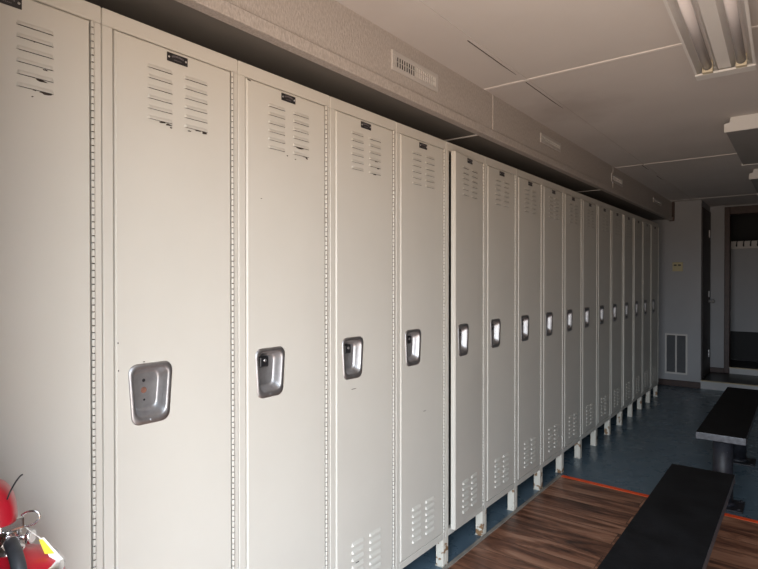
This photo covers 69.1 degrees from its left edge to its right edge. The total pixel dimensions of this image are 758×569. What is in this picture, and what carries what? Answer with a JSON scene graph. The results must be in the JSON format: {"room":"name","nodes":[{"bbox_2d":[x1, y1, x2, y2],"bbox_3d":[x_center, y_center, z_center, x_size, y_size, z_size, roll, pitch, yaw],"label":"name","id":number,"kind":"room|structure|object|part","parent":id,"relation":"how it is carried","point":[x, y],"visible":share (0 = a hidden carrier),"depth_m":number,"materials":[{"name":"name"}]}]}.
{"room":"locker room","nodes":[
{"label":"locker room","id":0,"kind":"room"},
{"bbox_2d":[85,0,671,219],"bbox_3d":[1.271,-0.955,4.309,0.500,0.225,7.922,0,1,38],"label":"soffit","id":1,"kind":"structure","parent":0,"point":[330,25],"depth_m":2.31,"materials":[{"name":"white paint"}]},
{"bbox_2d":[391,49,437,92],"bbox_3d":[0.165,-0.946,2.455,0.008,0.084,0.367,0,1,38],"label":"air vent","id":2,"kind":"object","parent":1,"relation":"in","point":[403,65],"visible":1,"depth_m":2.44,"materials":[{"name":"white metal"}]},
{"bbox_2d":[175,0,672,220],"bbox_3d":[1.459,-0.844,4.165,0.046,0.044,7.922,0,1,38],"label":"trim","id":3,"kind":"structure","parent":1,"relation":"attached to","point":[229,13],"depth_m":2.18,"materials":[{"name":"white paint"}]},
{"bbox_2d":[444,135,477,140],"bbox_3d":[0.392,-0.832,3.180,0.445,0.006,0.012,0,1,38],"label":"trim","id":4,"kind":"structure","parent":1,"relation":"attached to","point":[471,135],"depth_m":3.12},
{"bbox_2d":[492,94,493,129],"bbox_3d":[0.637,-0.957,3.073,0.006,0.201,0.014,0,1,38],"label":"trim","id":5,"kind":"structure","parent":1,"relation":"attached to","point":[492,94],"depth_m":3.07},
{"bbox_2d":[540,133,560,151],"bbox_3d":[1.177,-0.970,3.770,0.008,0.062,0.376,0,1,38],"label":"air vent","id":6,"kind":"object","parent":1,"relation":"in","point":[544,139],"visible":1,"depth_m":3.75,"materials":[{"name":"white metal"}]},
{"bbox_2d":[611,173,622,186],"bbox_3d":[2.211,-0.969,5.115,0.008,0.072,0.383,0,1,38],"label":"air vent","id":7,"kind":"object","parent":1,"relation":"in","point":[617,180],"visible":1,"depth_m":5.11,"materials":[{"name":"white metal"}]},
{"bbox_2d":[653,197,661,205],"bbox_3d":[3.305,-0.982,6.537,0.008,0.053,0.454,0,1,38],"label":"air vent","id":8,"kind":"object","parent":1,"relation":"in","point":[655,200],"visible":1,"depth_m":6.52,"materials":[{"name":"white metal"}]},
{"bbox_2d":[335,0,757,206],"bbox_3d":[2.893,-1.128,4.326,3.250,0.120,10.400,0,1,38],"label":"ceiling","id":9,"kind":"structure","parent":0,"point":[653,106],"depth_m":2.80,"materials":[{"name":"white paint"}]},
{"bbox_2d":[412,0,526,79],"bbox_3d":[0.003,-1.047,1.858,0.020,0.004,2.462,0,1,38],"label":"trim","id":10,"kind":"structure","parent":9,"relation":"attached to","point":[420,3],"depth_m":2.32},
{"bbox_2d":[467,40,660,178],"bbox_3d":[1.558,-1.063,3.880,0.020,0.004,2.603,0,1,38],"label":"trim","id":11,"kind":"structure","parent":9,"relation":"attached to","point":[529,81],"depth_m":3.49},
{"bbox_2d":[484,25,757,89],"bbox_3d":[1.582,-1.050,2.208,2.546,0.005,0.016,0,1,38],"label":"trim","id":12,"kind":"structure","parent":9,"relation":"attached to","point":[752,27],"depth_m":2.63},
{"bbox_2d":[643,165,690,198],"bbox_3d":[3.167,-1.080,5.972,0.020,0.004,2.637,0,1,38],"label":"trim","id":13,"kind":"structure","parent":9,"relation":"attached to","point":[648,168],"depth_m":5.73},
{"bbox_2d":[615,153,736,167],"bbox_3d":[3.180,-1.066,4.287,2.546,0.005,0.016,0,1,38],"label":"trim","id":14,"kind":"structure","parent":9,"relation":"attached to","point":[733,153],"depth_m":4.75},
{"bbox_2d":[663,0,756,80],"bbox_3d":[1.229,-1.002,2.033,0.232,0.093,1.241,0,1,36],"label":"ceiling light","id":15,"kind":"object","parent":9,"relation":"attached to","point":[715,36],"visible":1,"depth_m":2.16,"materials":[{"name":"white metal"}]},
{"bbox_3d":[1.575,-1.006,2.504,0.232,0.093,0.073,0,1,36],"label":"plate","id":16,"kind":"part","parent":15,"relation":"part of","materials":[{"name":"white metal"}]},
{"bbox_2d":[671,194,753,200],"bbox_3d":[4.800,-1.083,6.392,2.546,0.005,0.016,0,1,38],"label":"trim","id":17,"kind":"structure","parent":9,"relation":"attached to","point":[747,194],"depth_m":6.87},
{"bbox_2d":[724,113,757,165],"bbox_3d":[2.689,-1.019,3.954,0.238,0.091,1.292,0,1,38],"label":"ceiling light","id":18,"kind":"object","parent":9,"relation":"attached to","point":[742,131],"visible":1,"depth_m":3.63,"materials":[{"name":"white metal"}]},
{"bbox_3d":[2.299,-1.015,3.446,0.238,0.091,0.012,0,1,38],"label":"plate","id":19,"kind":"part","parent":18,"relation":"part of","materials":[{"name":"white metal"}]},
{"bbox_2d":[727,128,757,164],"bbox_3d":[2.690,-0.992,3.954,0.220,0.030,1.268,0,1,38],"label":"diffuser","id":20,"kind":"object","parent":18,"relation":"attached to","point":[744,141],"depth_m":3.81,"materials":[{"name":"white plastic"}]},
{"bbox_2d":[749,169,757,194],"bbox_3d":[3.927,-1.032,5.563,0.238,0.091,1.232,0,1,38],"label":"ceiling light","id":21,"kind":"object","parent":9,"relation":"attached to","point":[753,176],"visible":1,"depth_m":5.14,"materials":[{"name":"white metal"}]},
{"bbox_3d":[3.555,-1.028,5.079,0.238,0.091,0.012,0,1,38],"label":"plate","id":22,"kind":"part","parent":21,"relation":"part of","materials":[{"name":"white metal"}]},
{"bbox_2d":[751,179,757,192],"bbox_3d":[3.927,-1.005,5.563,0.220,0.030,1.208,0,1,38],"label":"diffuser","id":23,"kind":"object","parent":21,"relation":"attached to","point":[755,181],"depth_m":5.39,"materials":[{"name":"white plastic"}]},
{"bbox_2d":[403,384,757,568],"bbox_3d":[2.247,1.419,3.506,3.250,0.106,8.280,0,1,38],"label":"floor","id":24,"kind":"structure","parent":0,"point":[637,453],"depth_m":3.50,"materials":[{"name":"blue paint"}]},
{"bbox_2d":[0,0,102,568],"bbox_3d":[-0.989,0.352,1.340,0.470,2.074,0.413,0,1,38],"label":"locker","id":25,"kind":"object","parent":24,"relation":"on","point":[51,412],"visible":0.99,"depth_m":1.27,"materials":[{"name":"metal"}]},
{"bbox_3d":[-0.808,-0.618,1.191,0.003,0.024,0.064,0,1,38],"label":"name plate","id":26,"kind":"part","parent":25,"relation":"part of","materials":[{"name":"silver metal"}]},
{"bbox_2d":[101,8,237,568],"bbox_3d":[-0.737,0.349,1.668,0.470,2.074,0.413,0,1,38],"label":"locker","id":27,"kind":"object","parent":24,"relation":"on","point":[169,137],"visible":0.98,"depth_m":1.51,"materials":[{"name":"metal"}]},
{"bbox_3d":[-0.615,0.287,1.471,0.033,0.161,0.124,0,1,38],"label":"handle","id":28,"kind":"part","parent":27,"relation":"part of","materials":[{"name":"silver metal"}]},
{"bbox_3d":[-0.555,-0.621,1.519,0.003,0.024,0.064,0,1,38],"label":"name plate","id":29,"kind":"part","parent":27,"relation":"part of","materials":[{"name":"silver metal"}]},
{"bbox_2d":[237,60,329,568],"bbox_3d":[-0.484,0.347,1.996,0.470,2.074,0.413,0,1,38],"label":"locker","id":30,"kind":"object","parent":24,"relation":"on","point":[283,124],"visible":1,"depth_m":1.84,"materials":[{"name":"metal"}]},
{"bbox_3d":[-0.363,0.285,1.799,0.033,0.161,0.124,0,1,38],"label":"handle","id":31,"kind":"part","parent":30,"relation":"part of","materials":[{"name":"silver metal"}]},
{"bbox_3d":[-0.303,-0.624,1.847,0.003,0.024,0.064,0,1,38],"label":"name plate","id":32,"kind":"part","parent":30,"relation":"part of","materials":[{"name":"silver metal"}]},
{"bbox_2d":[329,96,395,568],"bbox_3d":[-0.232,0.344,2.324,0.470,2.074,0.413,0,1,38],"label":"locker","id":33,"kind":"object","parent":24,"relation":"on","point":[362,142],"visible":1,"depth_m":2.17,"materials":[{"name":"metal"}]},
{"bbox_3d":[-0.111,0.282,2.127,0.033,0.161,0.124,0,1,38],"label":"handle","id":34,"kind":"part","parent":33,"relation":"part of","materials":[{"name":"silver metal"}]},
{"bbox_3d":[-0.051,-0.626,2.176,0.003,0.024,0.064,0,1,38],"label":"name plate","id":35,"kind":"part","parent":33,"relation":"part of","materials":[{"name":"silver metal"}]},
{"bbox_2d":[395,122,445,568],"bbox_3d":[0.020,0.342,2.652,0.470,2.074,0.413,0,1,38],"label":"locker","id":36,"kind":"object","parent":24,"relation":"on","point":[420,156],"visible":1,"depth_m":2.49,"materials":[{"name":"metal"}]},
{"bbox_3d":[0.142,0.280,2.455,0.033,0.161,0.124,0,1,38],"label":"handle","id":37,"kind":"part","parent":36,"relation":"part of","materials":[{"name":"silver metal"}]},
{"bbox_3d":[0.202,-0.629,2.504,0.003,0.024,0.064,0,1,38],"label":"name plate","id":38,"kind":"part","parent":36,"relation":"part of","materials":[{"name":"silver metal"}]},
{"bbox_3d":[0.299,1.307,2.696,0.047,0.142,0.016,0,1,38],"label":"leg","id":39,"kind":"part","parent":36,"relation":"part of","materials":[{"name":"paint"}]},
{"bbox_2d":[445,141,484,564],"bbox_3d":[0.282,0.339,2.973,0.494,2.074,0.413,0,1,38],"label":"locker","id":40,"kind":"object","parent":24,"relation":"on","point":[465,169],"visible":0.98,"depth_m":2.80,"materials":[{"name":"metal"}]},
{"bbox_3d":[0.314,1.307,2.715,0.047,0.142,0.030,0,1,38],"label":"leg","id":41,"kind":"part","parent":40,"relation":"part of","materials":[{"name":"paint"}]},
{"bbox_3d":[0.412,0.277,2.769,0.033,0.161,0.124,0,1,33],"label":"handle","id":42,"kind":"part","parent":40,"relation":"part of","materials":[{"name":"silver metal"}]},
{"bbox_3d":[0.551,1.304,3.024,0.047,0.142,0.016,0,1,38],"label":"leg","id":43,"kind":"part","parent":40,"relation":"part of","materials":[{"name":"paint"}]},
{"bbox_2d":[484,157,515,533],"bbox_3d":[0.525,0.336,3.309,0.470,2.074,0.413,0,1,38],"label":"locker","id":44,"kind":"object","parent":24,"relation":"on","point":[500,178],"visible":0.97,"depth_m":3.15,"materials":[{"name":"metal"}]},
{"bbox_3d":[0.566,1.304,3.044,0.047,0.142,0.030,0,1,38],"label":"leg","id":45,"kind":"part","parent":44,"relation":"part of","materials":[{"name":"paint"}]},
{"bbox_3d":[0.647,0.274,3.111,0.033,0.161,0.124,0,1,38],"label":"handle","id":46,"kind":"part","parent":44,"relation":"part of","materials":[{"name":"silver metal"}]},
{"bbox_3d":[0.803,1.302,3.352,0.047,0.142,0.016,0,1,38],"label":"leg","id":47,"kind":"part","parent":44,"relation":"part of","materials":[{"name":"paint"}]},
{"bbox_2d":[442,475,561,568],"bbox_3d":[0.186,1.375,2.487,0.020,0.010,3.633,0,1,38],"label":"trim","id":48,"kind":"structure","parent":24,"relation":"on","point":[504,520],"depth_m":3.10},
{"bbox_2d":[515,169,541,509],"bbox_3d":[0.778,0.334,3.637,0.470,2.074,0.413,0,1,38],"label":"locker","id":49,"kind":"object","parent":24,"relation":"on","point":[528,186],"visible":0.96,"depth_m":3.49,"materials":[{"name":"metal"}]},
{"bbox_3d":[0.818,1.302,3.372,0.047,0.142,0.030,0,1,38],"label":"leg","id":50,"kind":"part","parent":49,"relation":"part of","materials":[{"name":"paint"}]},
{"bbox_3d":[0.899,0.272,3.439,0.033,0.161,0.124,0,1,38],"label":"handle","id":51,"kind":"part","parent":49,"relation":"part of","materials":[{"name":"silver metal"}]},
{"bbox_3d":[1.056,1.299,3.680,0.047,0.142,0.016,0,1,38],"label":"leg","id":52,"kind":"part","parent":49,"relation":"part of","materials":[{"name":"paint"}]},
{"bbox_2d":[541,179,562,488],"bbox_3d":[1.030,0.331,3.965,0.470,2.074,0.413,0,1,38],"label":"locker","id":53,"kind":"object","parent":24,"relation":"on","point":[552,193],"visible":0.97,"depth_m":3.80,"materials":[{"name":"metal"}]},
{"bbox_3d":[1.151,0.269,3.768,0.033,0.161,0.124,0,1,38],"label":"handle","id":54,"kind":"part","parent":53,"relation":"part of","materials":[{"name":"silver metal"}]},
{"bbox_3d":[1.308,1.296,4.009,0.047,0.142,0.016,0,1,38],"label":"leg","id":55,"kind":"part","parent":53,"relation":"part of","materials":[{"name":"paint"}]},
{"bbox_2d":[562,187,581,472],"bbox_3d":[1.282,0.328,4.293,0.470,2.074,0.413,0,1,38],"label":"locker","id":56,"kind":"object","parent":24,"relation":"on","point":[572,200],"visible":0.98,"depth_m":4.14,"materials":[{"name":"metal"}]},
{"bbox_3d":[1.323,1.296,4.028,0.047,0.142,0.030,0,1,38],"label":"leg","id":57,"kind":"part","parent":56,"relation":"part of","materials":[{"name":"paint"}]},
{"bbox_3d":[1.404,0.266,4.096,0.033,0.161,0.124,0,1,38],"label":"handle","id":58,"kind":"part","parent":56,"relation":"part of","materials":[{"name":"silver metal"}]},
{"bbox_3d":[1.561,1.294,4.337,0.047,0.142,0.016,0,1,38],"label":"leg","id":59,"kind":"part","parent":56,"relation":"part of","materials":[{"name":"paint"}]},
{"bbox_2d":[580,194,596,457],"bbox_3d":[1.535,0.326,4.621,0.470,2.074,0.413,0,1,38],"label":"locker","id":60,"kind":"object","parent":24,"relation":"on","point":[589,205],"visible":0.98,"depth_m":4.47,"materials":[{"name":"metal"}]},
{"bbox_3d":[1.575,1.294,4.356,0.047,0.142,0.030,0,1,38],"label":"leg","id":61,"kind":"part","parent":60,"relation":"part of","materials":[{"name":"paint"}]},
{"bbox_3d":[1.656,0.264,4.424,0.033,0.161,0.124,0,1,38],"label":"handle","id":62,"kind":"part","parent":60,"relation":"part of","materials":[{"name":"silver metal"}]},
{"bbox_3d":[1.813,1.291,4.665,0.047,0.142,0.016,0,1,38],"label":"leg","id":63,"kind":"part","parent":60,"relation":"part of","materials":[{"name":"paint"}]},
{"bbox_2d":[596,200,610,444],"bbox_3d":[1.787,0.323,4.949,0.470,2.074,0.413,0,1,38],"label":"locker","id":64,"kind":"object","parent":24,"relation":"on","point":[603,209],"visible":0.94,"depth_m":4.80,"materials":[{"name":"metal"}]},
{"bbox_3d":[1.909,0.261,4.752,0.033,0.161,0.124,0,1,38],"label":"handle","id":65,"kind":"part","parent":64,"relation":"part of","materials":[{"name":"silver metal"}]},
{"bbox_3d":[2.065,1.288,4.993,0.047,0.142,0.016,0,1,38],"label":"leg","id":66,"kind":"part","parent":64,"relation":"part of","materials":[{"name":"paint"}]},
{"bbox_2d":[610,206,622,433],"bbox_3d":[2.039,0.320,5.278,0.470,2.074,0.413,0,1,38],"label":"locker","id":67,"kind":"object","parent":24,"relation":"on","point":[616,348],"visible":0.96,"depth_m":5.13,"materials":[{"name":"metal"}]},
{"bbox_3d":[2.161,0.258,5.080,0.033,0.161,0.124,0,1,38],"label":"handle","id":68,"kind":"part","parent":67,"relation":"part of","materials":[{"name":"silver metal"}]},
{"bbox_3d":[2.318,1.286,5.321,0.047,0.142,0.016,0,1,38],"label":"leg","id":69,"kind":"part","parent":67,"relation":"part of","materials":[{"name":"paint"}]},
{"bbox_2d":[622,210,633,424],"bbox_3d":[2.293,0.318,5.605,0.474,2.074,0.413,0,1,38],"label":"locker","id":70,"kind":"object","parent":24,"relation":"on","point":[627,369],"visible":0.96,"depth_m":5.45,"materials":[{"name":"metal"}]},
{"bbox_3d":[2.416,0.256,5.406,0.033,0.161,0.124,0,1,37],"label":"handle","id":71,"kind":"part","parent":70,"relation":"part of","materials":[{"name":"silver metal"}]},
{"bbox_3d":[2.570,1.283,5.649,0.047,0.142,0.016,0,1,38],"label":"leg","id":72,"kind":"part","parent":70,"relation":"part of","materials":[{"name":"paint"}]},
{"bbox_2d":[632,214,642,416],"bbox_3d":[2.545,0.315,5.933,0.473,2.074,0.413,0,1,38],"label":"locker","id":73,"kind":"object","parent":24,"relation":"on","point":[638,224],"visible":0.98,"depth_m":5.78,"materials":[{"name":"metal"}]},
{"bbox_3d":[2.668,0.253,5.735,0.033,0.161,0.124,0,1,37],"label":"handle","id":74,"kind":"part","parent":73,"relation":"part of","materials":[{"name":"silver metal"}]},
{"bbox_3d":[2.822,1.280,5.978,0.047,0.142,0.016,0,1,38],"label":"leg","id":75,"kind":"part","parent":73,"relation":"part of","materials":[{"name":"paint"}]},
{"bbox_2d":[641,218,650,408],"bbox_3d":[2.797,0.312,6.262,0.470,2.074,0.413,0,1,38],"label":"locker","id":76,"kind":"object","parent":24,"relation":"on","point":[646,333],"visible":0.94,"depth_m":6.12,"materials":[{"name":"metal"}]},
{"bbox_3d":[2.918,0.251,6.065,0.033,0.161,0.124,0,1,38],"label":"handle","id":77,"kind":"part","parent":76,"relation":"part of","materials":[{"name":"silver metal"}]},
{"bbox_3d":[3.075,1.278,6.306,0.047,0.142,0.016,0,1,38],"label":"leg","id":78,"kind":"part","parent":76,"relation":"part of","materials":[{"name":"paint"}]},
{"bbox_2d":[650,221,658,396],"bbox_3d":[3.049,0.310,6.590,0.470,2.074,0.413,0,1,38],"label":"locker","id":79,"kind":"object","parent":24,"relation":"on","point":[654,226],"visible":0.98,"depth_m":6.45,"materials":[{"name":"metal"}]},
{"bbox_3d":[3.170,0.248,6.393,0.033,0.161,0.124,0,1,38],"label":"handle","id":80,"kind":"part","parent":79,"relation":"part of","materials":[{"name":"silver metal"}]},
{"bbox_3d":[3.327,1.275,6.634,0.047,0.142,0.016,0,1,38],"label":"leg","id":81,"kind":"part","parent":79,"relation":"part of","materials":[{"name":"paint"}]},
{"bbox_2d":[561,475,757,522],"bbox_3d":[2.265,1.371,3.100,2.533,0.008,0.040,0,1,40],"label":"tape","id":82,"kind":"object","parent":24,"relation":"on","point":[565,476],"visible":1,"depth_m":3.64,"materials":[{"name":"plastic"}]},
{"bbox_2d":[597,464,734,568],"bbox_3d":[1.013,1.148,1.964,0.272,0.459,1.935,0,1,38],"label":"bench","id":83,"kind":"object","parent":24,"relation":"on","point":[678,524],"visible":1,"depth_m":2.11,"materials":[{"name":"black paint"}]},
{"bbox_2d":[696,387,757,513],"bbox_3d":[2.606,1.135,4.035,0.260,0.465,1.800,0,1,38],"label":"bench","id":84,"kind":"object","parent":24,"relation":"on","point":[729,424],"visible":0.78,"depth_m":3.62,"materials":[{"name":"black paint"}]},
{"bbox_3d":[2.142,1.361,3.435,0.224,0.021,0.200,0,1,38],"label":"plate","id":85,"kind":"part","parent":84,"relation":"part of","materials":[{"name":"black metal"}]},
{"bbox_3d":[2.776,1.355,4.259,0.224,0.021,0.200,0,1,38],"label":"plate","id":86,"kind":"part","parent":84,"relation":"part of","materials":[{"name":"black metal"}]},
{"bbox_2d":[650,200,702,388],"bbox_3d":[3.856,0.124,7.402,0.837,2.433,0.120,0,1,38],"label":"wall","id":87,"kind":"structure","parent":0,"point":[680,240],"depth_m":7.23,"materials":[{"name":"paint"}]},
{"bbox_2d":[671,202,674,220],"bbox_3d":[3.878,-0.965,7.289,0.060,0.253,0.020,0,1,38],"label":"trim","id":88,"kind":"structure","parent":87,"relation":"attached to","point":[673,203],"depth_m":7.27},
{"bbox_2d":[665,333,687,374],"bbox_3d":[3.923,0.915,7.274,0.267,0.534,0.012,0,1,38],"label":"air vent","id":89,"kind":"object","parent":87,"relation":"in","point":[676,345],"visible":1,"depth_m":7.27,"materials":[{"name":"grey metal"}]},
{"bbox_2d":[672,262,682,270],"bbox_3d":[3.933,-0.234,7.255,0.124,0.120,0.016,0,1,38],"label":"wall plate","id":90,"kind":"object","parent":87,"relation":"attached to","point":[676,266],"visible":1,"depth_m":7.25,"materials":[{"name":"beige plastic"}]},
{"bbox_2d":[658,378,700,388],"bbox_3d":[3.815,1.301,7.359,0.837,0.079,0.014,0,1,38],"label":"baseboard","id":91,"kind":"structure","parent":87,"relation":"attached to","point":[670,382],"depth_m":7.24,"materials":[{"name":"brown wood"}]},
{"bbox_2d":[701,380,757,390],"bbox_3d":[5.033,1.299,6.441,2.213,0.097,0.020,0,1,38],"label":"trim","id":92,"kind":"structure","parent":87,"relation":"attached to","point":[704,385],"depth_m":6.97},
{"bbox_2d":[703,201,709,211],"bbox_3d":[4.406,0.123,7.511,0.097,2.433,0.722,0,1,38],"label":"wall","id":93,"kind":"structure","parent":0,"point":[707,207],"depth_m":7.46,"materials":[{"name":"paint"}]},
{"bbox_2d":[701,207,714,378],"bbox_3d":[4.441,0.110,7.410,0.081,2.230,0.760,0,1,38],"label":"door","id":94,"kind":"structure","parent":93,"relation":"in","point":[706,215],"depth_m":7.37,"materials":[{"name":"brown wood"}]},
{"bbox_2d":[701,372,757,384],"bbox_3d":[5.290,1.292,6.775,2.213,0.106,0.825,0,1,38],"label":"floor","id":95,"kind":"structure","parent":0,"point":[712,376],"depth_m":7.24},
{"bbox_2d":[710,203,757,367],"bbox_3d":[5.540,0.125,7.170,2.310,2.433,0.120,0,1,38],"label":"wall","id":96,"kind":"structure","parent":0,"point":[717,212],"depth_m":7.71,"materials":[{"name":"paint"}]},
{"bbox_2d":[710,367,723,372],"bbox_3d":[4.730,1.197,7.717,0.175,0.069,0.014,0,1,38],"label":"baseboard","id":97,"kind":"structure","parent":96,"relation":"attached to","point":[712,369],"depth_m":7.71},
{"bbox_2d":[724,205,757,372],"bbox_3d":[5.253,0.081,7.381,1.053,2.302,0.155,0,1,38],"label":"trim","id":98,"kind":"structure","parent":96,"relation":"attached to","point":[751,209],"depth_m":7.62,"materials":[{"name":"brown wood"}]},
{"bbox_2d":[729,368,757,375],"bbox_3d":[5.221,1.196,7.361,0.908,0.076,0.020,0,1,38],"label":"trim","id":99,"kind":"structure","parent":96,"relation":"attached to","point":[732,370],"depth_m":7.53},
{"bbox_2d":[729,367,757,369],"bbox_3d":[5.225,1.152,7.366,0.908,0.012,0.057,0,1,38],"label":"trim","id":100,"kind":"structure","parent":96,"relation":"attached to","point":[729,367],"depth_m":7.52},
{"bbox_2d":[730,240,757,361],"bbox_3d":[5.898,0.249,7.981,1.830,1.801,0.080,0,1,38],"label":"wall partition","id":101,"kind":"structure","parent":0,"point":[744,262],"depth_m":8.26,"materials":[{"name":"paint"}]},
{"bbox_2d":[731,240,757,248],"bbox_3d":[5.824,-0.594,7.936,1.500,0.116,0.070,0,1,38],"label":"coat rack","id":102,"kind":"object","parent":101,"relation":"attached to","point":[734,244],"visible":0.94,"depth_m":8.23,"materials":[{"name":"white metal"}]},
{"bbox_2d":[730,360,757,368],"bbox_3d":[5.936,1.245,7.694,2.310,0.186,1.380,0,1,38],"label":"floor","id":103,"kind":"structure","parent":0,"point":[733,363],"depth_m":7.92,"materials":[{"name":"black"}]},
{"bbox_2d":[731,214,757,240],"bbox_3d":[6.237,0.117,8.274,2.550,2.433,0.120,0,1,38],"label":"wall","id":104,"kind":"structure","parent":0,"point":[743,227],"depth_m":8.60,"materials":[{"name":"paint"}]},
{"bbox_3d":[-0.187,0.181,0.331,3.050,2.433,0.175,0,1,38],"label":"wall","id":105,"kind":"structure","parent":0,"visible":0},
{"bbox_2d":[0,474,64,568],"bbox_3d":[-0.651,0.638,0.943,0.199,0.628,0.201,0,0,-7],"label":"fire extinguisher","id":106,"kind":"object","parent":105,"relation":"attached to","point":[14,553],"visible":1,"depth_m":0.94,"materials":[{"name":"red metal"}]},
{"bbox_3d":[-0.666,0.370,0.950,0.072,0.064,0.110,0,1,-34],"label":"lever","id":107,"kind":"part","parent":106,"relation":"part of","materials":[{"name":"metal"}]},
{"bbox_3d":[-0.643,0.705,0.956,0.176,0.494,0.176,0,1,38],"label":"tank","id":108,"kind":"part","parent":106,"relation":"part of","materials":[{"name":"red metal"}]}
]}

